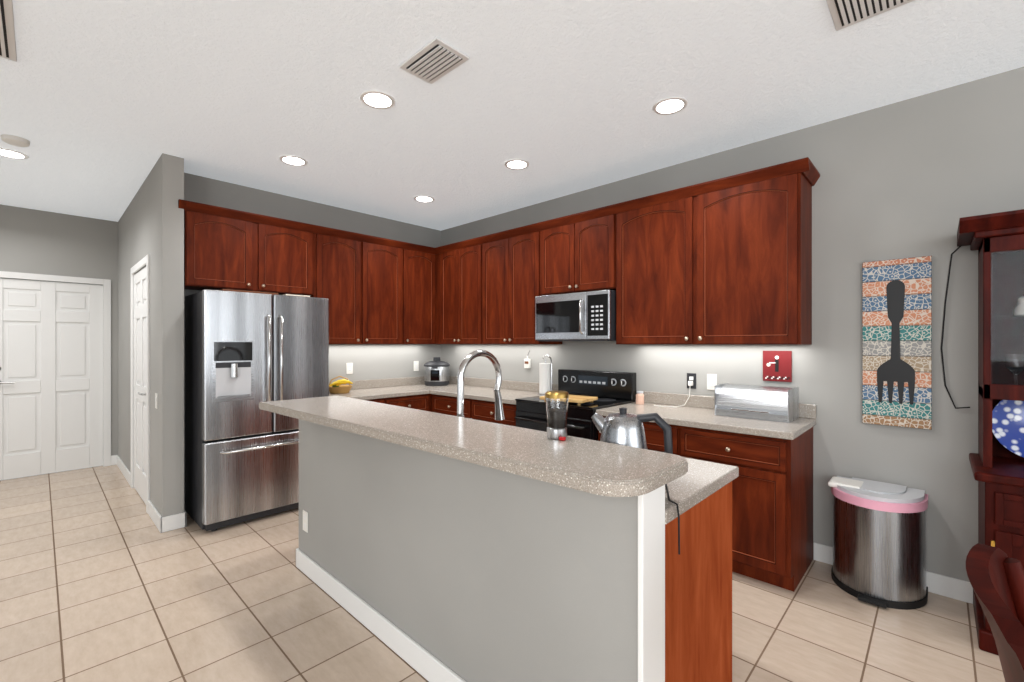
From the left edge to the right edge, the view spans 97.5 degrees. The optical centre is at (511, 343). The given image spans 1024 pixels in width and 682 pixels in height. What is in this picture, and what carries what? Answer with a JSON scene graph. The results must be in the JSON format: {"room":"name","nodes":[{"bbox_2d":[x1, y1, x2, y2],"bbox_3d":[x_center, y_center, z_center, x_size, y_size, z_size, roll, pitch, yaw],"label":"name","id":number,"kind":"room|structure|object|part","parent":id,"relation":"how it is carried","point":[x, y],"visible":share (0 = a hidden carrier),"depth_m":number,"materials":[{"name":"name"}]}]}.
{"room":"kitchen","nodes":[
{"label":"kitchen","id":0,"kind":"room"},
{"bbox_2d":[0,204,117,465],"bbox_3d":[-6.643,-0.009,2.975,0.130,2.770,6.340,0,0,44],"label":"wall","id":1,"kind":"structure","parent":0,"point":[33,241],"depth_m":4.84,"materials":[{"name":"paint"}]},
{"bbox_2d":[0,278,102,479],"bbox_3d":[-4.891,0.355,4.739,0.099,2.025,0.856,0,0,44],"label":"entry door","id":2,"kind":"structure","parent":1,"relation":"in","point":[51,377],"depth_m":4.75,"materials":[{"name":"white wood"}]},
{"bbox_2d":[0,271,110,466],"bbox_3d":[-4.925,0.325,4.771,0.146,2.102,0.986,0,0,44],"label":"door frame","id":3,"kind":"structure","parent":1,"relation":"attached to","point":[106,283],"depth_m":5.04,"materials":[{"name":"white wood"}]},
{"bbox_2d":[118,153,183,516],"bbox_3d":[-3.484,-0.009,4.256,2.685,2.770,0.130,0,0,44],"label":"wall","id":4,"kind":"structure","parent":0,"point":[151,222],"depth_m":3.37,"materials":[{"name":"paint"}]},
{"bbox_2d":[113,455,130,485],"bbox_3d":[-4.089,1.321,4.720,1.168,0.110,0.030,0,0,44],"label":"baseboard","id":5,"kind":"structure","parent":4,"relation":"attached to","point":[117,461],"depth_m":4.75,"materials":[{"name":"white wood"}]},
{"bbox_2d":[134,267,145,503],"bbox_3d":[-3.299,0.355,3.990,0.854,2.025,0.099,0,0,44],"label":"pantry door","id":6,"kind":"structure","parent":4,"relation":"in","point":[140,381],"depth_m":4.01,"materials":[{"name":"white wood"}]},
{"bbox_2d":[131,254,149,512],"bbox_3d":[-3.260,0.325,4.032,0.984,2.102,0.146,0,0,44],"label":"door frame","id":7,"kind":"structure","parent":4,"relation":"attached to","point":[141,263],"depth_m":3.67,"materials":[{"name":"white wood"}]},
{"bbox_2d":[155,393,157,408],"bbox_3d":[-2.716,0.436,3.428,0.070,0.116,0.010,0,0,44],"label":"light switch","id":8,"kind":"object","parent":4,"relation":"attached to","point":[156,400],"visible":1,"depth_m":3.41,"materials":[{"name":"white plastic"}]},
{"bbox_2d":[148,500,164,532],"bbox_3d":[-2.748,1.321,3.457,0.547,0.110,0.014,0,0,44],"label":"baseboard","id":9,"kind":"structure","parent":4,"relation":"attached to","point":[158,520],"depth_m":3.37,"materials":[{"name":"white"}]},
{"bbox_2d":[173,510,186,527],"bbox_3d":[-2.577,1.321,3.494,0.349,0.110,0.014,0,0,44],"label":"baseboard","id":10,"kind":"structure","parent":4,"relation":"attached to","point":[181,518],"depth_m":3.36,"materials":[{"name":"white"}]},
{"bbox_2d":[184,173,440,509],"bbox_3d":[-1.840,-0.009,4.618,0.130,2.770,2.660,0,0,44],"label":"wall","id":11,"kind":"structure","parent":0,"point":[377,361],"depth_m":4.64,"materials":[{"name":"paint"}]},
{"bbox_2d":[346,363,352,373],"bbox_3d":[-1.690,0.256,4.675,0.008,0.116,0.070,0,0,44],"label":"electrical outlet","id":12,"kind":"object","parent":11,"relation":"attached to","point":[349,368],"visible":1,"depth_m":4.67,"materials":[{"name":"white plastic"}]},
{"bbox_2d":[329,376,424,387],"bbox_3d":[-1.438,0.431,4.928,0.020,0.090,1.652,0,0,44],"label":"backsplash","id":13,"kind":"structure","parent":11,"relation":"attached to","point":[393,383],"depth_m":4.95,"materials":[{"name":"beige stone"}]},
{"bbox_2d":[414,361,418,370],"bbox_3d":[-1.123,0.261,5.270,0.010,0.116,0.070,0,0,44],"label":"light switch","id":14,"kind":"object","parent":11,"relation":"attached to","point":[416,365],"visible":1,"depth_m":5.27,"materials":[{"name":"white plastic"}]},
{"bbox_2d":[0,465,1004,681],"bbox_3d":[-1.588,1.401,0.143,11.600,0.050,9.200,0,0,44],"label":"floor","id":15,"kind":"structure","parent":0,"point":[103,578],"depth_m":2.27,"materials":[{"name":"tile"}]},
{"bbox_2d":[185,289,328,530],"bbox_3d":[-2.090,0.478,3.731,0.689,1.795,0.910,0,0,44],"label":"fridge","id":16,"kind":"object","parent":15,"relation":"on","point":[246,353],"depth_m":3.44,"materials":[{"name":"grey metal"}]},
{"bbox_3d":[-2.062,-0.406,3.732,0.270,0.026,0.650,0,0,44],"label":"items on top of the fridge","id":17,"kind":"part","parent":16,"relation":"part of","materials":[{"name":"silver metal"}]},
{"bbox_2d":[367,396,392,404],"bbox_3d":[-1.590,0.946,4.334,0.618,0.860,0.582,0,0,44],"label":"base cabinet","id":18,"kind":"object","parent":15,"relation":"on","point":[390,401],"depth_m":4.30,"materials":[{"name":"brown wood"}]},
{"bbox_2d":[393,396,424,410],"bbox_3d":[-1.281,0.946,4.659,0.618,0.860,0.565,0,0,44],"label":"base cabinet","id":19,"kind":"object","parent":15,"relation":"on","point":[414,402],"depth_m":4.50,"materials":[{"name":"brown wood"}]},
{"bbox_2d":[425,392,476,419],"bbox_3d":[-0.410,0.946,4.621,0.716,0.860,0.680,0,0,44],"label":"base cabinet","id":20,"kind":"object","parent":15,"relation":"on","point":[434,402],"depth_m":4.46,"materials":[{"name":"brown wood"}]},
{"bbox_2d":[329,384,468,399],"bbox_3d":[-1.216,0.496,4.717,0.633,0.040,1.652,0,0,44],"label":"countertop","id":21,"kind":"structure","parent":20,"relation":"on","point":[402,389],"depth_m":4.50,"materials":[{"name":"beige stone"}]},
{"bbox_2d":[329,376,352,393],"bbox_3d":[-1.673,0.392,4.366,0.236,0.166,0.241,0,0,44],"label":"basket","id":22,"kind":"object","parent":21,"relation":"on","point":[337,387],"visible":0.92,"depth_m":4.31,"materials":[{"name":"brown wicker"}]},
{"bbox_2d":[424,357,449,385],"bbox_3d":[-0.868,0.315,5.198,0.300,0.320,0.300,0,0,44],"label":"pressure cooker","id":23,"kind":"object","parent":21,"relation":"on","point":[436,371],"visible":1,"depth_m":5.08,"materials":[{"name":"grey metal"}]},
{"bbox_2d":[429,384,540,403],"bbox_3d":[-0.191,0.496,4.446,1.247,0.040,0.632,0,0,44],"label":"countertop","id":24,"kind":"structure","parent":20,"relation":"on","point":[508,395],"depth_m":4.35,"materials":[{"name":"beige stone"}]},
{"bbox_2d":[538,354,551,394],"bbox_3d":[0.318,0.287,4.222,0.154,0.377,0.150,0,0,44],"label":"paper towel","id":25,"kind":"object","parent":24,"relation":"on","point":[545,377],"visible":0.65,"depth_m":4.17,"materials":[{"name":"white paper"}]},
{"bbox_2d":[477,400,515,425],"bbox_3d":[0.023,0.946,4.252,0.669,0.860,0.618,0,0,44],"label":"base cabinet","id":26,"kind":"object","parent":15,"relation":"on","point":[485,411],"depth_m":4.01,"materials":[{"name":"brown wood"}]},
{"bbox_2d":[296,401,738,681],"bbox_3d":[-0.223,0.877,2.267,2.320,0.998,0.796,0,0,44],"label":"kitchen island","id":27,"kind":"object","parent":15,"relation":"on","point":[436,547],"depth_m":1.59,"materials":[{"name":"paint"}]},
{"bbox_2d":[259,395,694,514],"bbox_3d":[-0.460,0.360,1.965,2.325,0.032,0.465,0,0,44],"label":"island countertop","id":28,"kind":"structure","parent":27,"relation":"on","point":[607,478],"depth_m":1.49,"materials":[{"name":"beige stone"}]},
{"bbox_2d":[457,350,504,419],"bbox_3d":[-0.136,0.252,2.214,0.109,0.446,0.319,0,0,44],"label":"faucet","id":29,"kind":"object","parent":28,"relation":"on","point":[492,358],"visible":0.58,"depth_m":2.22,"materials":[{"name":"silver metal"}]},
{"bbox_2d":[545,391,568,440],"bbox_3d":[0.163,0.252,1.604,0.093,0.167,0.086,0,0,44],"label":"glass","id":30,"kind":"object","parent":28,"relation":"on","point":[556,406],"visible":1,"depth_m":1.57,"materials":[{"name":"clear glass"}]},
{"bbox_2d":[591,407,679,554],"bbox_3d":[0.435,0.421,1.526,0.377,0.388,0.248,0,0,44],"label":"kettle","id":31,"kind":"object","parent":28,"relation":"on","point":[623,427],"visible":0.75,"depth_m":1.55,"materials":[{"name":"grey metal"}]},
{"bbox_2d":[515,369,635,440],"bbox_3d":[0.507,0.806,3.712,0.764,1.140,0.716,0,0,44],"label":"range","id":32,"kind":"object","parent":15,"relation":"on","point":[610,388],"visible":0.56,"depth_m":3.69,"materials":[{"name":"black metal"}]},
{"bbox_2d":[540,395,597,404],"bbox_3d":[0.447,0.438,3.548,0.380,0.042,0.260,0,0,38],"label":"cutting board","id":33,"kind":"object","parent":32,"relation":"on","point":[579,399],"visible":0.58,"depth_m":3.44,"materials":[{"name":"brown wood"}]},
{"bbox_2d":[596,412,688,457],"bbox_3d":[1.071,0.946,3.257,0.669,0.860,0.618,0,0,44],"label":"base cabinet","id":34,"kind":"object","parent":15,"relation":"on","point":[654,435],"depth_m":2.92,"materials":[{"name":"brown wood"}]},
{"bbox_2d":[689,428,812,591],"bbox_3d":[1.468,0.946,2.879,0.674,0.860,0.618,0,0,44],"label":"base cabinet","id":35,"kind":"object","parent":15,"relation":"on","point":[772,512],"depth_m":2.56,"materials":[{"name":"brown wood"}]},
{"bbox_2d":[597,400,815,439],"bbox_3d":[1.272,0.496,3.056,1.237,0.040,0.632,0,0,44],"label":"countertop","id":36,"kind":"structure","parent":35,"relation":"on","point":[684,417],"depth_m":2.79,"materials":[{"name":"beige stone"}]},
{"bbox_2d":[636,391,643,403],"bbox_3d":[1.013,0.425,3.555,0.064,0.100,0.063,0,0,44],"label":"jar","id":37,"kind":"object","parent":36,"relation":"on","point":[639,397],"visible":1,"depth_m":3.53,"materials":[{"name":"beige"}]},
{"bbox_2d":[715,383,798,422],"bbox_3d":[1.595,0.376,2.942,0.432,0.198,0.267,0,0,44],"label":"bread box","id":38,"kind":"object","parent":36,"relation":"on","point":[777,404],"visible":0.96,"depth_m":2.87,"materials":[{"name":"silver metal"}]},
{"bbox_2d":[828,476,927,609],"bbox_3d":[2.012,1.089,2.489,0.427,0.575,0.380,0,0,44],"label":"trash can","id":39,"kind":"object","parent":15,"relation":"on","point":[879,544],"visible":0.96,"depth_m":2.38,"materials":[{"name":"silver metal"}]},
{"bbox_2d":[941,209,1023,655],"bbox_3d":[2.656,0.394,1.810,1.344,1.965,0.528,0,0,44],"label":"hutch","id":40,"kind":"object","parent":15,"relation":"on","point":[996,240],"visible":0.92,"depth_m":2.10,"materials":[{"name":"brown wood"}]},
{"bbox_2d":[966,543,1023,681],"bbox_3d":[1.117,0.912,0.690,0.591,0.932,0.440,0,0,44],"label":"chair","id":41,"kind":"object","parent":15,"relation":"on","point":[995,575],"visible":1,"depth_m":0.84,"materials":[{"name":"brown wood"}]},
{"bbox_2d":[0,0,1023,230],"bbox_3d":[-1.588,-1.419,0.143,11.600,0.050,9.200,0,0,44],"label":"ceiling","id":42,"kind":"structure","parent":0,"point":[105,105],"depth_m":2.44,"materials":[{"name":"white paint"}]},
{"bbox_2d":[0,0,16,61],"bbox_3d":[-2.354,-1.385,1.813,0.650,0.018,0.465,0,0,44],"label":"ceiling vent","id":43,"kind":"object","parent":42,"relation":"in","point":[7,42],"visible":0.95,"depth_m":1.99,"materials":[{"name":"white metal"}]},
{"bbox_2d":[0,148,28,158],"bbox_3d":[-3.670,-1.389,3.280,0.196,0.005,0.196,0,0,44],"label":"recessed light","id":44,"kind":"object","parent":42,"relation":"in","point":[10,153],"visible":0.96,"depth_m":3.29,"materials":[{"name":"white"}]},
{"bbox_2d":[1,134,29,146],"bbox_3d":[-3.374,-1.376,3.055,0.136,0.035,0.136,0,0,44],"label":"smoke detector","id":45,"kind":"object","parent":42,"relation":"attached to","point":[13,140],"visible":1,"depth_m":3.03,"materials":[{"name":"white plastic"}]},
{"bbox_2d":[279,155,307,165],"bbox_3d":[-1.657,-1.389,3.410,0.196,0.005,0.196,0,0,44],"label":"recessed light","id":46,"kind":"object","parent":42,"relation":"in","point":[293,160],"visible":1,"depth_m":3.40,"materials":[{"name":"white"}]},
{"bbox_2d":[360,90,394,108],"bbox_3d":[-0.766,-1.389,2.562,0.196,0.005,0.196,0,0,44],"label":"recessed light","id":47,"kind":"object","parent":42,"relation":"in","point":[375,99],"visible":1,"depth_m":2.55,"materials":[{"name":"white"}]},
{"bbox_2d":[414,196,434,201],"bbox_3d":[-0.842,-1.389,4.311,0.196,0.005,0.196,0,0,44],"label":"recessed light","id":48,"kind":"object","parent":42,"relation":"in","point":[424,198],"visible":1,"depth_m":4.29,"materials":[{"name":"white"}]},
{"bbox_2d":[399,37,469,83],"bbox_3d":[-0.385,-1.385,2.215,0.310,0.018,0.200,0,0,44],"label":"ceiling vent","id":49,"kind":"object","parent":42,"relation":"in","point":[434,60],"visible":0.98,"depth_m":2.19,"materials":[{"name":"white metal"}]},
{"bbox_2d":[504,159,529,169],"bbox_3d":[0.039,-1.389,3.481,0.196,0.005,0.196,0,0,44],"label":"recessed light","id":50,"kind":"object","parent":42,"relation":"in","point":[516,164],"visible":1,"depth_m":3.47,"materials":[{"name":"white"}]},
{"bbox_2d":[652,97,687,114],"bbox_3d":[0.923,-1.389,2.627,0.196,0.005,0.196,0,0,44],"label":"recessed light","id":51,"kind":"object","parent":42,"relation":"in","point":[669,105],"visible":1,"depth_m":2.61,"materials":[{"name":"white"}]},
{"bbox_2d":[826,0,914,30],"bbox_3d":[1.480,-1.385,1.760,0.380,0.018,0.270,0,0,44],"label":"ceiling vent","id":52,"kind":"object","parent":42,"relation":"in","point":[845,13],"visible":1,"depth_m":1.85,"materials":[{"name":"white metal"}]},
{"bbox_2d":[441,67,1023,581],"bbox_3d":[2.383,-0.009,2.529,9.130,2.770,0.130,0,0,44],"label":"wall","id":53,"kind":"structure","parent":0,"point":[921,175],"depth_m":2.68,"materials":[{"name":"paint"}]},
{"bbox_2d":[178,157,819,344],"bbox_3d":[-0.390,-0.535,3.214,3.903,1.078,2.693,0,0,44],"label":"upper cabinet","id":54,"kind":"object","parent":53,"relation":"attached to","point":[726,260],"visible":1,"depth_m":3.54,"materials":[{"name":"brown wood"}]},
{"bbox_2d":[535,290,615,340],"bbox_3d":[0.599,-0.220,3.824,0.746,0.392,0.444,0,0,44],"label":"microwave","id":55,"kind":"object","parent":54,"relation":"attached to","point":[585,316],"visible":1,"depth_m":3.64,"materials":[{"name":"grey metal"}]},
{"bbox_2d":[524,350,530,367],"bbox_3d":[0.155,0.156,4.533,0.070,0.181,0.030,0,0,44],"label":"outlet","id":56,"kind":"object","parent":53,"relation":"attached to","point":[527,362],"visible":1,"depth_m":4.51,"materials":[{"name":"white plastic"}]},
{"bbox_2d":[449,376,815,419],"bbox_3d":[0.530,0.431,4.183,3.865,0.090,0.020,0,0,44],"label":"backsplash","id":57,"kind":"structure","parent":53,"relation":"attached to","point":[809,410],"depth_m":3.56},
{"bbox_2d":[687,373,695,388],"bbox_3d":[1.360,0.281,3.405,0.070,0.116,0.008,0,0,44],"label":"electrical outlet","id":58,"kind":"object","parent":53,"relation":"attached to","point":[691,376],"visible":0.77,"depth_m":3.40,"materials":[{"name":"grey plastic"}]},
{"bbox_2d":[654,381,692,406],"bbox_3d":[1.226,0.378,3.421,0.245,0.194,0.154,0,0,44],"label":"cord","id":59,"kind":"object","parent":58,"relation":"attached to","point":[690,383],"visible":1,"depth_m":3.38,"materials":[{"name":"white plastic"}]},
{"bbox_2d":[707,374,716,389],"bbox_3d":[1.469,0.281,3.302,0.070,0.116,0.008,0,0,44],"label":"electrical outlet","id":60,"kind":"object","parent":53,"relation":"attached to","point":[711,381],"visible":0.92,"depth_m":3.30,"materials":[{"name":"white plastic"}]},
{"bbox_2d":[763,351,791,381],"bbox_3d":[1.774,0.148,3.006,0.170,0.205,0.014,0,0,44],"label":"picture","id":61,"kind":"object","parent":53,"relation":"attached to","point":[777,365],"visible":1,"depth_m":3.00,"materials":[{"name":"red"}]},
{"bbox_2d":[813,542,972,603],"bbox_3d":[3.783,1.321,1.099,5.130,0.110,0.014,0,0,44],"label":"baseboard","id":62,"kind":"structure","parent":53,"relation":"attached to","point":[951,587],"depth_m":2.45,"materials":[{"name":"white"}]},
{"bbox_2d":[862,256,931,429],"bbox_3d":[2.206,-0.006,2.583,0.303,0.958,0.032,0,0,44],"label":"picture","id":63,"kind":"object","parent":53,"relation":"attached to","point":[896,342],"visible":1,"depth_m":2.56,"materials":[{"name":"multicoloured"}]}
]}

